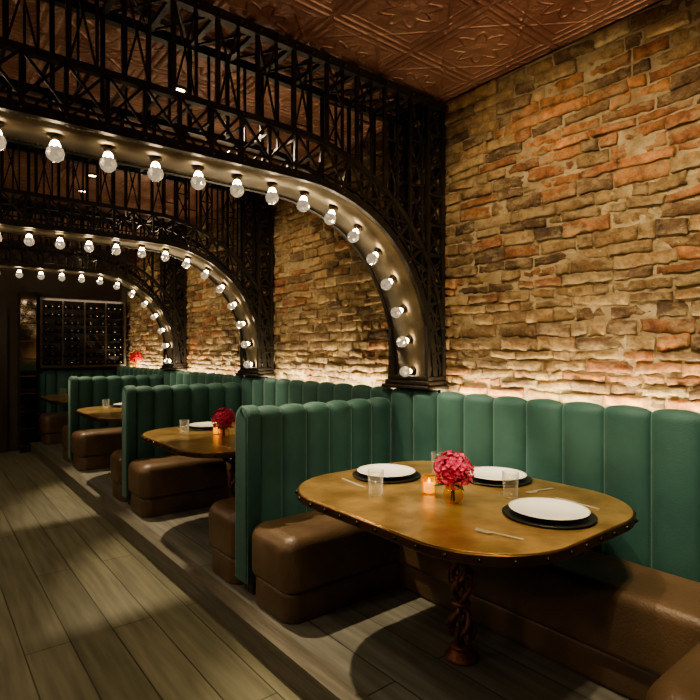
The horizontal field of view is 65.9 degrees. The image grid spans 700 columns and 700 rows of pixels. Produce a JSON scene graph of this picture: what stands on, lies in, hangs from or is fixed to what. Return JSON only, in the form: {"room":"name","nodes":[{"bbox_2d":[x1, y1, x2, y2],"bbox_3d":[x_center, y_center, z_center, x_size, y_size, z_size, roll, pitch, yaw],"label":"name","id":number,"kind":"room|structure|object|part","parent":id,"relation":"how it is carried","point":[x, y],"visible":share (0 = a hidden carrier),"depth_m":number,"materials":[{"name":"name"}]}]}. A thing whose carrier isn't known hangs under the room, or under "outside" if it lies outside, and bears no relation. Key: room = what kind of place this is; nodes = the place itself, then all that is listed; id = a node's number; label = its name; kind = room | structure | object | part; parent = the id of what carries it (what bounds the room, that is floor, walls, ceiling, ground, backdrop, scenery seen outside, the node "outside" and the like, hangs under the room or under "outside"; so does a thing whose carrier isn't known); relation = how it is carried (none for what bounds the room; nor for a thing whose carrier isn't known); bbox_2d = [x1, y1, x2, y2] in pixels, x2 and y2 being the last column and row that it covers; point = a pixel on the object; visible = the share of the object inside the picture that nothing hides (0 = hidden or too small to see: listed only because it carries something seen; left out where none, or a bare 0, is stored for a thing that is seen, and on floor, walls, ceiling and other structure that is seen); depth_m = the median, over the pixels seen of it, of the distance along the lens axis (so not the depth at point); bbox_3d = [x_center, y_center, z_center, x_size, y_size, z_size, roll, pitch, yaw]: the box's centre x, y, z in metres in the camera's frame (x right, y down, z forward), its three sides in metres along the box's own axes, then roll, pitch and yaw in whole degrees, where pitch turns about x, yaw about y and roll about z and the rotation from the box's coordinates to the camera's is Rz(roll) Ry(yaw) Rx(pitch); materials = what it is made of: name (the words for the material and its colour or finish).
{"room":"restaurant","nodes":[
{"label":"restaurant","id":0,"kind":"room"},
{"bbox_2d":[0,239,126,451],"bbox_3d":[-6.255,-0.030,9.179,5.000,3.780,0.150,0,0,-39],"label":"wall","id":1,"kind":"structure","parent":0,"point":[50,286],"depth_m":9.62,"materials":[{"name":"paint"}]},
{"bbox_2d":[0,309,6,452],"bbox_3d":[-6.277,0.530,9.007,0.950,2.460,0.080,0,0,-39],"label":"door","id":2,"kind":"structure","parent":1,"relation":"in","point":[3,312],"depth_m":9.25,"materials":[{"name":"brown wood"}]},
{"bbox_2d":[37,297,125,367],"bbox_3d":[-4.924,-0.300,9.965,1.440,1.240,0.275,0,0,-39],"label":"wine cabinet","id":3,"kind":"object","parent":1,"relation":"in","point":[71,333],"visible":1,"depth_m":9.97,"materials":[{"name":"brown wood"}]},
{"bbox_2d":[89,173,95,177],"bbox_3d":[-2.827,-1.913,5.935,0.136,0.012,0.136,0,0,-39],"label":"recessed light","id":4,"kind":"object","parent":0,"point":[91,175],"depth_m":5.93,"materials":[{"name":"white"}]},
{"bbox_2d":[0,451,304,699],"bbox_3d":[-2.741,1.810,3.442,3.020,0.100,13.200,0,0,-39],"label":"floor","id":5,"kind":"structure","parent":0,"point":[85,614],"depth_m":3.53,"materials":[{"name":"brown wood"}]},
{"bbox_2d":[18,291,36,452],"bbox_3d":[-5.618,0.380,9.391,0.250,2.760,0.305,0,0,-39],"label":"column","id":6,"kind":"structure","parent":5,"relation":"on","point":[27,306],"depth_m":9.27,"materials":[{"name":"brown mirror"}]},
{"bbox_2d":[36,440,631,699],"bbox_3d":[-0.836,1.730,4.966,1.800,0.260,13.200,0,0,-39],"label":"platform","id":7,"kind":"object","parent":5,"relation":"on","point":[391,644],"depth_m":2.90,"materials":[{"name":"grey wood"}]},
{"bbox_2d":[40,394,67,403],"bbox_3d":[-4.258,1.179,8.849,1.335,0.843,1.610,0,0,-39],"label":"table","id":8,"kind":"object","parent":7,"relation":"on","point":[56,398],"visible":0.25,"depth_m":8.43,"materials":[{"name":"brown wood"}]},
{"bbox_2d":[0,198,186,370],"bbox_3d":[-4.420,-0.144,6.888,4.632,3.488,0.520,0,0,-39],"label":"arch","id":9,"kind":"object","parent":7,"relation":"on","point":[158,308],"visible":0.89,"depth_m":7.77,"materials":[{"name":"brown metal"}]},
{"bbox_2d":[75,405,121,421],"bbox_3d":[-2.669,1.179,6.862,1.335,0.843,1.610,0,0,-39],"label":"table","id":10,"kind":"object","parent":7,"relation":"on","point":[97,413],"visible":0.18,"depth_m":6.44,"materials":[{"name":"brown wood"}]},
{"bbox_2d":[37,366,164,461],"bbox_3d":[-4.194,0.950,9.020,1.440,1.300,2.626,0,0,-39],"label":"banquette","id":11,"kind":"object","parent":7,"relation":"on","point":[52,419],"visible":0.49,"depth_m":9.48,"materials":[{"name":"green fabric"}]},
{"bbox_3d":[-5.471,0.939,9.556,0.095,1.143,0.192,0,0,-39],"label":"panel","id":12,"kind":"part","parent":11,"relation":"part of","materials":[{"name":"green fabric"}]},
{"bbox_3d":[-4.792,1.350,9.664,1.310,0.500,0.500,0,0,-39],"label":"seat","id":13,"kind":"part","parent":11,"relation":"part of","materials":[{"name":"brown leather"}]},
{"bbox_3d":[-3.627,1.350,8.208,1.310,0.500,0.470,0,0,-39],"label":"seat","id":14,"kind":"part","parent":11,"relation":"part of","materials":[{"name":"brown leather"}]},
{"bbox_2d":[129,351,141,365],"bbox_3d":[-3.778,0.155,9.526,0.248,0.287,0.234,0,0,-39],"label":"flower vase","id":15,"kind":"object","parent":11,"relation":"on","point":[135,357],"visible":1,"depth_m":9.48,"materials":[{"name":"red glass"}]},
{"bbox_2d":[0,141,274,377],"bbox_3d":[-2.815,-0.144,4.881,4.632,3.488,0.520,0,0,-39],"label":"arch","id":16,"kind":"object","parent":7,"relation":"on","point":[254,362],"visible":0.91,"depth_m":5.58,"materials":[{"name":"brown metal"}]},
{"bbox_2d":[68,370,243,501],"bbox_3d":[-2.601,0.950,7.029,1.440,1.300,2.666,0,0,-39],"label":"banquette","id":17,"kind":"object","parent":7,"relation":"on","point":[92,444],"visible":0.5,"depth_m":7.50,"materials":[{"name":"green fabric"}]},
{"bbox_3d":[-3.891,0.939,7.581,0.095,1.143,0.192,0,0,-39],"label":"panel","id":18,"kind":"part","parent":17,"relation":"part of","materials":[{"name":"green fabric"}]},
{"bbox_3d":[-3.212,1.350,7.688,1.310,0.500,0.500,0,0,-39],"label":"seat","id":19,"kind":"part","parent":17,"relation":"part of","materials":[{"name":"brown leather"}]},
{"bbox_3d":[-2.022,1.350,6.201,1.310,0.500,0.470,0,0,-39],"label":"seat","id":20,"kind":"part","parent":17,"relation":"part of","materials":[{"name":"brown leather"}]},
{"bbox_2d":[141,422,234,497],"bbox_3d":[-1.063,1.179,4.855,1.335,0.843,1.610,0,0,-39],"label":"table","id":21,"kind":"object","parent":7,"relation":"on","point":[191,443],"visible":0.32,"depth_m":4.54,"materials":[{"name":"brown wood"}]},
{"bbox_2d":[186,425,228,429],"bbox_3d":[-1.387,0.750,5.255,0.410,0.012,0.410,0,0,-39],"label":"charger plate","id":22,"kind":"object","parent":21,"relation":"on","point":[187,427],"visible":0.35,"depth_m":5.15,"materials":[{"name":"black ceramic"}]},
{"bbox_2d":[189,422,216,427],"bbox_3d":[-1.387,0.732,5.255,0.352,0.023,0.352,0,0,-39],"label":"dinner plate","id":23,"kind":"object","parent":22,"relation":"on","point":[198,424],"visible":0.72,"depth_m":5.25,"materials":[{"name":"white ceramic"}]},
{"bbox_2d":[212,423,220,434],"bbox_3d":[-1.192,0.707,4.835,0.078,0.098,0.078,0,0,-39],"label":"votive candle","id":24,"kind":"object","parent":21,"relation":"on","point":[216,430],"visible":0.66,"depth_m":4.81,"materials":[{"name":"orange glass"}]},
{"bbox_2d":[211,407,235,437],"bbox_3d":[-1.098,0.623,4.686,0.206,0.267,0.207,0,0,31],"label":"flower vase","id":25,"kind":"object","parent":21,"relation":"on","point":[223,418],"visible":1,"depth_m":4.64,"materials":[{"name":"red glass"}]},
{"bbox_2d":[30,441,372,699],"bbox_3d":[-1.529,1.727,4.412,0.115,0.266,13.200,0,0,-39],"label":"trim","id":26,"kind":"structure","parent":7,"relation":"attached to","point":[302,670],"depth_m":3.45,"materials":[{"name":"brown wood"}]},
{"bbox_2d":[0,0,448,392],"bbox_3d":[-1.209,-0.144,2.874,4.632,3.488,0.520,0,0,-39],"label":"arch","id":27,"kind":"object","parent":7,"relation":"on","point":[416,352],"visible":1,"depth_m":3.31,"materials":[{"name":"brown metal"}]},
{"bbox_2d":[122,376,392,584],"bbox_3d":[-0.995,0.950,5.022,1.440,1.300,2.666,0,0,-39],"label":"banquette","id":28,"kind":"object","parent":7,"relation":"on","point":[156,481],"visible":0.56,"depth_m":5.49,"materials":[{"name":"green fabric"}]},
{"bbox_3d":[-2.285,0.939,5.574,0.095,1.143,0.192,0,0,-39],"label":"panel","id":29,"kind":"part","parent":28,"relation":"part of","materials":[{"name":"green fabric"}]},
{"bbox_3d":[-1.606,1.350,5.682,1.310,0.500,0.500,0,0,-39],"label":"seat","id":30,"kind":"part","parent":28,"relation":"part of","materials":[{"name":"brown leather"}]},
{"bbox_3d":[-0.416,1.350,4.194,1.310,0.500,0.470,0,0,-39],"label":"seat","id":31,"kind":"part","parent":28,"relation":"part of","materials":[{"name":"brown leather"}]},
{"bbox_2d":[295,461,638,666],"bbox_3d":[0.542,1.179,2.848,1.335,0.843,1.610,0,0,-39],"label":"table","id":32,"kind":"object","parent":7,"relation":"on","point":[407,516],"visible":0.9,"depth_m":2.52,"materials":[{"name":"brown wood"}]},
{"bbox_2d":[341,478,365,486],"bbox_3d":[0.016,0.753,3.065,0.016,0.004,0.235,0,0,-32],"label":"knife","id":33,"kind":"object","parent":32,"relation":"on","point":[341,478],"visible":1,"depth_m":3.04,"materials":[{"name":"silver metal"}]},
{"bbox_2d":[352,470,420,482],"bbox_3d":[0.219,0.750,3.248,0.410,0.012,0.410,0,0,-39],"label":"charger plate","id":34,"kind":"object","parent":32,"relation":"on","point":[356,474],"visible":0.41,"depth_m":3.14,"materials":[{"name":"black ceramic"}]},
{"bbox_2d":[357,464,415,477],"bbox_3d":[0.219,0.732,3.248,0.352,0.023,0.352,0,0,-39],"label":"dinner plate","id":35,"kind":"object","parent":34,"relation":"on","point":[375,470],"visible":0.98,"depth_m":3.27,"materials":[{"name":"white ceramic"}]},
{"bbox_2d":[423,476,434,493],"bbox_3d":[0.414,0.707,2.828,0.078,0.098,0.078,0,0,-39],"label":"votive candle","id":36,"kind":"object","parent":32,"relation":"on","point":[428,487],"visible":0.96,"depth_m":2.81,"materials":[{"name":"orange glass"}]},
{"bbox_2d":[432,450,474,503],"bbox_3d":[0.514,0.623,2.679,0.207,0.267,0.206,0,0,16],"label":"flower vase","id":37,"kind":"object","parent":32,"relation":"on","point":[452,468],"visible":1,"depth_m":2.63,"materials":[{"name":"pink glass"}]},
{"bbox_2d":[464,475,531,486],"bbox_3d":[0.854,0.750,3.167,0.410,0.012,0.410,0,0,-39],"label":"charger plate","id":38,"kind":"object","parent":32,"relation":"on","point":[527,479],"visible":0.33,"depth_m":3.05,"materials":[{"name":"black ceramic"}]},
{"bbox_2d":[470,466,526,480],"bbox_3d":[0.854,0.732,3.167,0.352,0.023,0.352,0,0,-39],"label":"dinner plate","id":39,"kind":"object","parent":38,"relation":"on","point":[492,473],"visible":0.9,"depth_m":3.18,"materials":[{"name":"white ceramic"}]},
{"bbox_2d":[474,528,523,539],"bbox_3d":[0.608,0.750,2.202,0.200,0.008,0.028,0,0,34],"label":"fork","id":40,"kind":"object","parent":32,"relation":"on","point":[476,529],"visible":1,"depth_m":2.21,"materials":[{"name":"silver metal"}]},
{"bbox_2d":[502,472,518,499],"bbox_3d":[0.818,0.689,2.755,0.084,0.135,0.084,0,0,-39],"label":"water glass","id":41,"kind":"object","parent":32,"relation":"on","point":[502,472],"visible":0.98,"depth_m":2.75,"materials":[{"name":"clear glass"}]},
{"bbox_2d":[526,488,553,492],"bbox_3d":[1.018,0.750,2.889,0.200,0.008,0.028,0,0,-32],"label":"fork","id":42,"kind":"object","parent":32,"relation":"on","point":[534,491],"visible":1,"depth_m":2.87,"materials":[{"name":"silver metal"}]},
{"bbox_2d":[502,504,597,528],"bbox_3d":[0.907,0.750,2.467,0.410,0.012,0.410,0,0,-39],"label":"charger plate","id":43,"kind":"object","parent":32,"relation":"on","point":[592,518],"visible":0.42,"depth_m":2.35,"materials":[{"name":"black ceramic"}]},
{"bbox_2d":[508,497,590,520],"bbox_3d":[0.907,0.732,2.467,0.352,0.023,0.352,0,0,-39],"label":"dinner plate","id":44,"kind":"object","parent":43,"relation":"on","point":[535,507],"visible":1,"depth_m":2.48,"materials":[{"name":"white ceramic"}]},
{"bbox_2d":[556,497,599,509],"bbox_3d":[1.118,0.753,2.658,0.016,0.004,0.235,0,0,-32],"label":"knife","id":45,"kind":"object","parent":32,"relation":"on","point":[556,497],"visible":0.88,"depth_m":2.63,"materials":[{"name":"silver metal"}]},
{"bbox_2d":[235,388,699,699],"bbox_3d":[1.435,0.950,1.984,1.440,1.300,5.306,0,0,-39],"label":"banquette","id":46,"kind":"object","parent":7,"relation":"on","point":[622,613],"visible":0.8,"depth_m":3.14,"materials":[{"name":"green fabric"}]},
{"bbox_3d":[-0.680,0.939,3.567,0.095,1.143,0.192,0,0,-39],"label":"panel","id":47,"kind":"part","parent":46,"relation":"part of","materials":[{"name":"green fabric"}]},
{"bbox_3d":[-0.001,1.350,3.675,1.310,0.500,0.500,0,0,-39],"label":"seat","id":48,"kind":"part","parent":46,"relation":"part of","materials":[{"name":"brown leather"}]},
{"bbox_3d":[1.499,1.350,1.968,1.100,0.500,0.420,0,0,-39],"label":"seat","id":49,"kind":"part","parent":46,"relation":"part of","materials":[{"name":"brown leather"}]},
{"bbox_2d":[176,85,186,92],"bbox_3d":[-1.265,-1.913,3.982,0.136,0.012,0.136,0,0,-39],"label":"recessed light","id":50,"kind":"object","parent":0,"point":[179,88],"depth_m":3.96,"materials":[{"name":"white"}]},
{"bbox_2d":[0,0,663,251],"bbox_3d":[-2.085,-1.970,3.967,5.000,0.100,13.500,0,0,-39],"label":"ceiling","id":51,"kind":"structure","parent":0,"point":[440,50],"depth_m":3.44,"materials":[{"name":"orange metal"}]},
{"bbox_2d":[126,0,699,412],"bbox_3d":[-0.207,-0.060,5.468,0.192,3.720,13.209,0,0,-39],"label":"wall","id":52,"kind":"structure","parent":0,"point":[572,174],"depth_m":3.51,"materials":[{"name":"brick"}]}
]}

